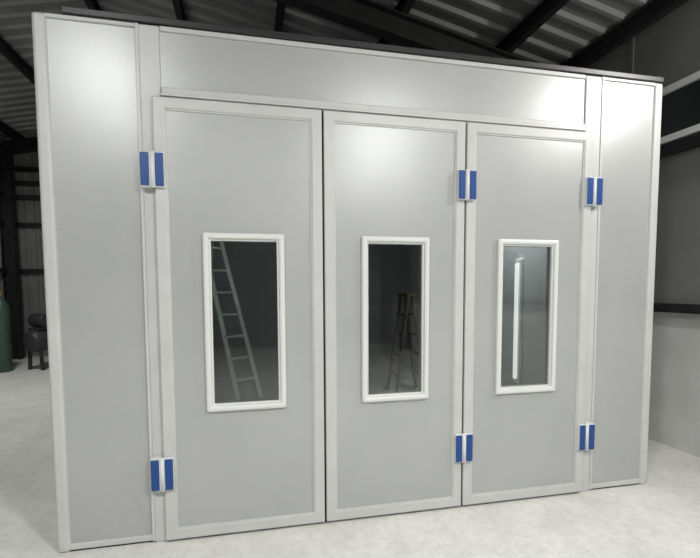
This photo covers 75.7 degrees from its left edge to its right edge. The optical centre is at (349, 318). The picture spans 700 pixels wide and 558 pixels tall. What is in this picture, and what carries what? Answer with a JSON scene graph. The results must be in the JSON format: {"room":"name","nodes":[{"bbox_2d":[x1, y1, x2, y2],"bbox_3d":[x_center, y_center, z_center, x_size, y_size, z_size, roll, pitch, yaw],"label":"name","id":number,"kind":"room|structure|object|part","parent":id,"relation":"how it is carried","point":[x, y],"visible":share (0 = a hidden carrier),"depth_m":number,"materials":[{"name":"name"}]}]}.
{"room":"auto repair garage","nodes":[
{"label":"auto repair garage","id":0,"kind":"room"},
{"bbox_2d":[0,136,5,298],"bbox_3d":[-5.604,-0.944,1.295,0.230,4.734,17.600,-1,4,-13],"label":"wall","id":1,"kind":"structure","parent":0,"point":[4,139],"depth_m":9.45,"materials":[{"name":"grey metal"}]},
{"bbox_2d":[6,135,47,356],"bbox_3d":[-3.101,-1.925,10.815,8.900,5.385,0.030,-1,4,-13],"label":"wall","id":2,"kind":"structure","parent":0,"point":[30,241],"depth_m":9.95,"materials":[{"name":"grey metal"}]},
{"bbox_2d":[212,242,379,360],"bbox_3d":[-1.231,-0.631,9.667,3.900,2.942,0.050,-1,4,-13],"label":"wall","id":3,"kind":"structure","parent":0,"point":[252,265],"depth_m":9.48,"materials":[{"name":"grey metal"}]},
{"bbox_2d":[0,0,652,138],"bbox_3d":[-1.178,-3.381,2.075,8.900,1.315,17.500,-1,4,-13],"label":"ceiling","id":4,"kind":"structure","parent":0,"point":[578,24],"depth_m":5.44,"materials":[{"name":"grey metal"}]},
{"bbox_2d":[0,355,699,557],"bbox_3d":[-1.169,1.432,2.449,9.300,0.200,18.000,-1,4,-13],"label":"floor","id":5,"kind":"structure","parent":0,"point":[659,517],"depth_m":2.89,"materials":[{"name":"concrete"}]},
{"bbox_2d":[0,290,12,372],"bbox_3d":[-6.347,0.214,8.190,0.280,1.500,0.280,-1,4,-13],"label":"gas cylinder","id":6,"kind":"object","parent":5,"relation":"on","point":[6,362],"visible":1,"depth_m":8.13,"materials":[{"name":"green paint"}]},
{"bbox_2d":[0,152,23,359],"bbox_3d":[-7.201,-1.296,9.540,0.240,4.339,0.200,-1,4,-13],"label":"steel column","id":7,"kind":"structure","parent":5,"relation":"on","point":[8,211],"depth_m":9.52,"materials":[{"name":"black metal"}]},
{"bbox_2d":[22,313,47,370],"bbox_3d":[-5.759,0.312,8.636,0.420,1.242,0.900,1,4,17],"label":"air compressor","id":8,"kind":"object","parent":5,"relation":"on","point":[35,339],"visible":0.28,"depth_m":8.31,"materials":[{"name":"grey paint"}]},
{"bbox_2d":[31,12,70,552],"bbox_3d":[-1.633,-0.143,2.487,0.070,2.942,0.089,-1,4,-13],"label":"post","id":9,"kind":"object","parent":5,"relation":"on","point":[39,26],"visible":0.69,"depth_m":2.44,"materials":[{"name":"white metal"}]},
{"bbox_2d":[69,534,152,549],"bbox_3d":[-1.378,1.291,2.629,0.455,0.035,0.060,-1,4,-13],"label":"sill","id":10,"kind":"structure","parent":5,"relation":"on","point":[99,543],"depth_m":2.60,"materials":[{"name":"white metal"}]},
{"bbox_2d":[44,13,151,542],"bbox_3d":[-1.384,-0.163,2.531,0.475,2.908,0.060,-1,4,-13],"label":"panel","id":11,"kind":"object","parent":10,"relation":"on","point":[93,86],"depth_m":2.51,"materials":[{"name":"paint"}]},
{"bbox_3d":[-1.391,-1.602,2.434,0.455,0.023,0.060,-1,4,-13],"label":"front panel cap","id":12,"kind":"part","parent":11,"relation":"part of","materials":[{"name":"white metal"}]},
{"bbox_2d":[134,23,167,541],"bbox_3d":[-1.109,-0.149,2.572,0.124,2.938,0.122,-1,4,-13],"label":"post","id":13,"kind":"object","parent":5,"relation":"on","point":[149,37],"depth_m":2.54,"materials":[{"name":"white metal"}]},
{"bbox_2d":[140,151,149,185],"bbox_3d":[-1.123,-0.823,2.462,0.045,0.180,0.013,-1,4,-13],"label":"cap","id":14,"kind":"object","parent":13,"relation":"attached to","point":[144,156],"depth_m":2.46,"materials":[{"name":"blue plastic"}]},
{"bbox_3d":[-1.161,-0.155,2.563,0.018,2.926,0.036,-1,4,-13],"label":"post lip","id":15,"kind":"part","parent":13,"relation":"part of","materials":[{"name":"white metal"}]},
{"bbox_3d":[-1.127,-0.824,2.487,0.054,0.190,0.052,-1,4,-13],"label":"hinge","id":16,"kind":"part","parent":13,"relation":"part of","materials":[{"name":"plastic"}]},
{"bbox_2d":[149,150,154,187],"bbox_3d":[-1.088,-0.823,2.473,0.022,0.198,0.022,-1,4,-13],"label":"pin","id":17,"kind":"object","parent":13,"relation":"attached to","point":[151,153],"visible":1,"depth_m":2.46,"materials":[{"name":"white metal"}]},
{"bbox_2d":[150,460,159,490],"bbox_3d":[-1.116,0.898,2.578,0.045,0.180,0.013,-1,4,-13],"label":"cap","id":18,"kind":"object","parent":13,"relation":"attached to","point":[155,481],"depth_m":2.57,"materials":[{"name":"blue plastic"}]},
{"bbox_3d":[-1.119,0.896,2.603,0.054,0.190,0.052,-1,4,-13],"label":"hinge","id":19,"kind":"part","parent":13,"relation":"part of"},
{"bbox_2d":[160,457,164,491],"bbox_3d":[-1.080,0.897,2.590,0.022,0.198,0.022,-1,4,-13],"label":"pin","id":20,"kind":"object","parent":13,"relation":"attached to","point":[161,458],"visible":1,"depth_m":2.58,"materials":[{"name":"white metal"}]},
{"bbox_2d":[152,96,324,539],"bbox_3d":[-0.625,0.028,2.667,0.942,2.531,0.072,-1,4,-13],"label":"door","id":21,"kind":"structure","parent":13,"relation":"attached to","point":[159,104],"depth_m":2.64,"materials":[{"name":"white metal"}]},
{"bbox_2d":[154,152,163,185],"bbox_3d":[-1.050,-0.824,2.478,0.045,0.180,0.013,-1,4,-13],"label":"cap","id":22,"kind":"object","parent":21,"relation":"attached to","point":[159,167],"depth_m":2.47,"materials":[{"name":"blue plastic"}]},
{"bbox_3d":[-1.058,-0.826,2.502,0.054,0.190,0.052,-1,4,-13],"label":"hinge","id":23,"kind":"part","parent":21,"relation":"part of","materials":[{"name":"blue plastic"}]},
{"bbox_2d":[164,459,173,489],"bbox_3d":[-1.043,0.896,2.594,0.045,0.180,0.013,-1,4,-13],"label":"cap","id":24,"kind":"object","parent":21,"relation":"attached to","point":[169,483],"depth_m":2.59,"materials":[{"name":"blue plastic"}]},
{"bbox_3d":[-1.051,0.894,2.619,0.054,0.190,0.052,-1,4,-13],"label":"hinge","id":25,"kind":"part","parent":21,"relation":"part of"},
{"bbox_2d":[164,109,314,528],"bbox_3d":[-0.626,0.028,2.671,0.826,2.415,0.024,-1,4,-13],"label":"bead","id":26,"kind":"object","parent":21,"relation":"attached to","point":[165,110],"depth_m":2.64},
{"bbox_2d":[202,232,286,411],"bbox_3d":[-0.617,0.021,2.662,0.465,1.043,0.045,-1,4,-13],"label":"window frame","id":27,"kind":"structure","parent":21,"relation":"in","point":[206,236],"depth_m":2.64,"materials":[{"name":"white metal"}]},
{"bbox_2d":[209,239,280,405],"bbox_3d":[-0.622,0.020,2.684,0.405,0.983,0.058,-1,4,-13],"label":"bead","id":28,"kind":"object","parent":27,"relation":"attached to","point":[278,399],"depth_m":2.67},
{"bbox_2d":[321,110,325,520],"bbox_3d":[-0.165,0.019,2.792,0.012,2.541,0.028,-1,4,-13],"label":"seal","id":29,"kind":"object","parent":21,"relation":"attached to","point":[321,110],"depth_m":2.78,"materials":[{"name":"black rubber"}]},
{"bbox_2d":[159,31,584,123],"bbox_3d":[0.275,-1.464,2.823,2.755,0.349,0.048,-1,4,-13],"label":"header","id":30,"kind":"object","parent":13,"relation":"attached to","point":[186,61],"visible":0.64,"depth_m":2.75,"materials":[{"name":"white metal"}]},
{"bbox_2d":[61,6,663,83],"bbox_3d":[0.349,-1.666,2.819,3.840,0.035,0.082,-1,4,-13],"label":"channel","id":31,"kind":"object","parent":30,"relation":"on","point":[72,11],"visible":0.68,"depth_m":2.69,"materials":[{"name":"black metal"}]},
{"bbox_2d":[159,26,585,79],"bbox_3d":[0.275,-1.632,2.806,2.735,0.028,0.060,-1,4,-13],"label":"cap","id":32,"kind":"object","parent":30,"relation":"attached to","point":[161,28],"depth_m":2.73,"materials":[{"name":"white metal"}]},
{"bbox_2d":[161,87,584,131],"bbox_3d":[0.277,-1.279,2.827,2.735,0.080,0.066,-1,4,-13],"label":"header rail","id":33,"kind":"object","parent":30,"relation":"attached to","point":[163,89],"depth_m":2.75,"materials":[{"name":"white metal"}]},
{"bbox_2d":[160,93,586,130],"bbox_3d":[0.286,-1.270,2.791,2.735,0.014,0.020,-1,4,-13],"label":"header rail lip","id":34,"kind":"object","parent":33,"relation":"attached to","point":[162,94],"depth_m":2.74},
{"bbox_2d":[211,242,262,400],"bbox_3d":[-1.800,-0.069,5.939,1.115,2.301,0.581,1,4,17],"label":"ladder","id":35,"kind":"object","parent":5,"relation":"on","point":[221,247],"visible":0.54,"depth_m":5.86,"materials":[{"name":"metal"}]},
{"bbox_2d":[69,483,638,551],"bbox_3d":[0.291,1.271,3.014,3.940,0.032,0.058,-1,4,-13],"label":"seal","id":36,"kind":"object","parent":5,"relation":"on","point":[637,483],"visible":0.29,"depth_m":2.63,"materials":[{"name":"black rubber"}]},
{"bbox_2d":[386,293,418,391],"bbox_3d":[0.805,0.342,6.415,0.469,1.407,0.450,-1,4,-13],"label":"step ladder","id":37,"kind":"object","parent":5,"relation":"on","point":[406,314],"visible":0.86,"depth_m":6.40,"materials":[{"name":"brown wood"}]},
{"bbox_2d":[580,76,604,491],"bbox_3d":[1.690,-0.204,3.197,0.142,2.938,0.122,-1,4,-13],"label":"post","id":38,"kind":"object","parent":5,"relation":"on","point":[593,84],"depth_m":3.18,"materials":[{"name":"white metal"}]},
{"bbox_2d":[461,122,593,504],"bbox_3d":[1.212,-0.008,3.077,0.938,2.531,0.072,-1,4,-13],"label":"door","id":39,"kind":"structure","parent":38,"relation":"attached to","point":[472,129],"depth_m":3.04,"materials":[{"name":"white metal"}]},
{"bbox_2d":[323,110,465,520],"bbox_3d":[0.294,0.010,2.872,0.919,2.531,0.072,-1,4,-13],"label":"door","id":40,"kind":"structure","parent":39,"relation":"attached to","point":[329,117],"depth_m":2.83,"materials":[{"name":"white metal"}]},
{"bbox_2d":[334,122,455,510],"bbox_3d":[0.293,0.010,2.876,0.803,2.415,0.024,-1,4,-13],"label":"bead","id":41,"kind":"object","parent":40,"relation":"attached to","point":[334,122],"depth_m":2.88},
{"bbox_2d":[361,236,429,402],"bbox_3d":[0.289,0.004,2.864,0.447,1.043,0.045,-1,4,-13],"label":"window frame","id":42,"kind":"structure","parent":40,"relation":"in","point":[364,239],"depth_m":2.84,"materials":[{"name":"white plastic"}]},
{"bbox_2d":[367,242,423,396],"bbox_3d":[0.284,0.002,2.887,0.387,0.983,0.058,-1,4,-13],"label":"bead","id":43,"kind":"object","parent":42,"relation":"attached to","point":[421,245],"depth_m":2.90},
{"bbox_3d":[0.720,0.860,3.014,0.054,0.190,0.052,-1,4,-13],"label":"hinge","id":44,"kind":"part","parent":40,"relation":"part of","materials":[{"name":"metal"}]},
{"bbox_2d":[456,435,461,461],"bbox_3d":[0.723,0.862,2.989,0.045,0.180,0.013,-1,4,-13],"label":"cap","id":45,"kind":"object","parent":40,"relation":"attached to","point":[458,438],"depth_m":2.98,"materials":[{"name":"blue plastic"}]},
{"bbox_3d":[0.713,-0.860,2.898,0.054,0.190,0.052,-1,4,-13],"label":"hinge","id":46,"kind":"part","parent":40,"relation":"part of","materials":[{"name":"plastic"}]},
{"bbox_2d":[459,170,465,198],"bbox_3d":[0.716,-0.858,2.872,0.045,0.180,0.013,-1,4,-13],"label":"cap","id":47,"kind":"object","parent":40,"relation":"attached to","point":[462,173],"depth_m":2.87,"materials":[{"name":"blue plastic"}]},
{"bbox_2d":[462,433,465,462],"bbox_3d":[0.759,0.861,3.000,0.022,0.198,0.022,-1,4,-13],"label":"pin","id":48,"kind":"object","parent":40,"relation":"attached to","point":[464,434],"visible":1,"depth_m":2.99,"materials":[{"name":"white metal"}]},
{"bbox_2d":[465,169,468,200],"bbox_3d":[0.752,-0.859,2.884,0.022,0.198,0.022,-1,4,-13],"label":"pin","id":49,"kind":"object","parent":40,"relation":"attached to","point":[467,170],"visible":1,"depth_m":2.88,"materials":[{"name":"white metal"}]},
{"bbox_2d":[461,127,465,479],"bbox_3d":[0.744,0.001,2.995,0.012,2.541,0.028,-1,4,-13],"label":"seal","id":50,"kind":"object","parent":39,"relation":"attached to","point":[465,127],"depth_m":2.97,"materials":[{"name":"black rubber"}]},
{"bbox_2d":[466,435,472,460],"bbox_3d":[0.797,0.860,3.005,0.045,0.180,0.013,-1,4,-13],"label":"cap","id":51,"kind":"object","parent":39,"relation":"attached to","point":[469,438],"depth_m":3.00,"materials":[{"name":"blue plastic"}]},
{"bbox_3d":[0.781,-0.861,2.913,0.054,0.190,0.052,-1,4,-13],"label":"hinge","id":52,"kind":"part","parent":39,"relation":"part of","materials":[{"name":"blue plastic"}]},
{"bbox_2d":[470,171,476,198],"bbox_3d":[0.789,-0.860,2.889,0.045,0.180,0.013,-1,4,-13],"label":"cap","id":53,"kind":"object","parent":39,"relation":"attached to","point":[473,174],"depth_m":2.88,"materials":[{"name":"blue plastic"}]},
{"bbox_2d":[494,239,558,393],"bbox_3d":[1.202,-0.014,3.068,0.458,1.043,0.045,-1,4,-13],"label":"window frame","id":54,"kind":"structure","parent":39,"relation":"in","point":[500,242],"depth_m":3.04,"materials":[{"name":"white plastic"}]},
{"bbox_2d":[500,244,553,388],"bbox_3d":[1.197,-0.016,3.090,0.398,0.983,0.058,-1,4,-13],"label":"bead","id":55,"kind":"object","parent":54,"relation":"attached to","point":[549,274],"depth_m":3.12},
{"bbox_2d":[471,133,584,494],"bbox_3d":[1.211,-0.008,3.081,0.822,2.415,0.024,-1,4,-13],"label":"bead","id":56,"kind":"object","parent":39,"relation":"attached to","point":[583,142],"depth_m":3.11},
{"bbox_3d":[1.647,0.842,3.221,0.054,0.190,0.052,-1,4,-13],"label":"hinge","id":57,"kind":"part","parent":39,"relation":"part of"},
{"bbox_2d":[579,425,585,450],"bbox_3d":[1.650,0.844,3.196,0.045,0.180,0.013,-1,4,-13],"label":"cap","id":58,"kind":"object","parent":39,"relation":"attached to","point":[582,428],"depth_m":3.19,"materials":[{"name":"blue plastic"}]},
{"bbox_2d":[584,423,588,450],"bbox_3d":[1.686,0.843,3.207,0.022,0.198,0.022,-1,4,-13],"label":"pin","id":59,"kind":"object","parent":39,"relation":"attached to","point":[587,424],"visible":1,"depth_m":3.20,"materials":[{"name":"white metal"}]},
{"bbox_3d":[1.640,-0.878,3.105,0.054,0.190,0.052,-1,4,-13],"label":"hinge","id":60,"kind":"part","parent":39,"relation":"part of","materials":[{"name":"plastic"}]},
{"bbox_2d":[587,177,593,203],"bbox_3d":[1.643,-0.876,3.079,0.045,0.180,0.013,-1,4,-13],"label":"cap","id":61,"kind":"object","parent":39,"relation":"attached to","point":[590,183],"depth_m":3.07,"materials":[{"name":"blue plastic"}]},
{"bbox_2d":[592,176,596,205],"bbox_3d":[1.679,-0.877,3.091,0.022,0.198,0.022,-1,4,-13],"label":"pin","id":62,"kind":"object","parent":39,"relation":"attached to","point":[595,177],"visible":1,"depth_m":3.08,"materials":[{"name":"white metal"}]},
{"bbox_3d":[1.716,0.841,3.236,0.054,0.190,0.052,-1,4,-13],"label":"hinge","id":63,"kind":"part","parent":38,"relation":"part of","materials":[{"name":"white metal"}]},
{"bbox_2d":[588,425,594,449],"bbox_3d":[1.724,0.842,3.212,0.045,0.180,0.013,-1,4,-13],"label":"cap","id":64,"kind":"object","parent":38,"relation":"attached to","point":[591,427],"depth_m":3.21,"materials":[{"name":"blue plastic"}]},
{"bbox_3d":[1.708,-0.879,3.120,0.054,0.190,0.052,-1,4,-13],"label":"hinge","id":65,"kind":"part","parent":38,"relation":"part of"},
{"bbox_3d":[1.750,-0.211,3.213,0.018,2.926,0.036,-1,4,-13],"label":"post lip","id":66,"kind":"part","parent":38,"relation":"part of","materials":[{"name":"white metal"}]},
{"bbox_2d":[596,178,602,204],"bbox_3d":[1.716,-0.878,3.096,0.045,0.180,0.013,-1,4,-13],"label":"cap","id":67,"kind":"object","parent":38,"relation":"attached to","point":[599,180],"depth_m":3.09,"materials":[{"name":"blue plastic"}]},
{"bbox_2d":[591,478,639,488],"bbox_3d":[1.968,1.226,3.376,0.448,0.035,0.060,-1,4,-13],"label":"sill","id":68,"kind":"structure","parent":5,"relation":"on","point":[629,481],"depth_m":3.35,"materials":[{"name":"white metal"}]},
{"bbox_2d":[591,77,655,483],"bbox_3d":[1.961,-0.227,3.278,0.468,2.908,0.060,-1,4,-13],"label":"panel","id":69,"kind":"object","parent":68,"relation":"on","point":[628,108],"depth_m":3.26,"materials":[{"name":"paint"}]},
{"bbox_3d":[1.955,-1.667,3.180,0.448,0.023,0.060,-1,4,-13],"label":"front panel cap","id":70,"kind":"part","parent":69,"relation":"part of","materials":[{"name":"white metal"}]},
{"bbox_2d":[638,83,662,483],"bbox_3d":[2.202,-0.218,3.343,0.070,2.942,0.089,-1,4,-13],"label":"post","id":71,"kind":"object","parent":5,"relation":"on","point":[657,100],"visible":0.51,"depth_m":3.30,"materials":[{"name":"white metal"}]},
{"bbox_3d":[-3.747,-0.271,-5.843,0.240,4.339,0.200,-1,4,-13],"label":"steel column","id":72,"kind":"structure","parent":5,"relation":"on","visible":0},
{"bbox_2d":[0,0,688,154],"bbox_3d":[-1.188,-3.138,2.140,8.852,1.645,17.500,-1,4,-13],"label":"roof beams","id":73,"kind":"structure","parent":72,"relation":"on","point":[385,23],"depth_m":4.76,"materials":[{"name":"metal"}]},
{"bbox_2d":[380,245,546,385],"bbox_3d":[1.447,-0.445,6.753,0.050,2.942,6.920,-1,4,-13],"label":"wall","id":74,"kind":"structure","parent":0,"point":[399,264],"depth_m":5.16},
{"bbox_2d":[513,259,523,383],"bbox_3d":[1.827,0.026,4.882,0.040,1.350,0.110,-1,4,-13],"label":"light","id":75,"kind":"object","parent":74,"relation":"attached to","point":[520,262],"visible":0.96,"depth_m":4.84,"materials":[{"name":"white"}]},
{"bbox_2d":[513,263,518,378],"bbox_3d":[1.793,0.027,4.875,0.030,1.250,0.040,-1,4,-13],"label":"tube","id":76,"kind":"object","parent":75,"relation":"attached to","point":[516,264],"visible":1,"depth_m":4.86,"materials":[{"name":"white"}]},
{"bbox_2d":[587,0,699,457],"bbox_3d":[3.248,-0.802,3.292,0.228,4.105,17.600,-1,4,-13],"label":"wall","id":77,"kind":"structure","parent":0,"point":[669,48],"depth_m":4.11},
{"bbox_2d":[0,134,699,313],"bbox_3d":[-1.183,-1.369,2.295,8.848,2.890,17.469,-1,4,-13],"label":"beam","id":78,"kind":"structure","parent":77,"relation":"attached to","point":[692,142],"depth_m":4.15,"materials":[{"name":"metal"}]},
{"bbox_2d":[660,70,699,146],"bbox_3d":[2.992,-1.827,3.680,0.079,0.500,1.600,-1,4,-13],"label":"frame","id":79,"kind":"object","parent":77,"relation":"attached to","point":[693,130],"visible":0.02,"depth_m":3.94,"materials":[{"name":"white metal"}]},
{"bbox_2d":[660,79,699,137],"bbox_3d":[2.987,-1.827,3.679,0.010,0.380,1.480,-1,4,-13],"label":"pane","id":80,"kind":"object","parent":77,"relation":"attached to","point":[680,107],"visible":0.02,"depth_m":3.96,"materials":[{"name":"grey"}]}
]}

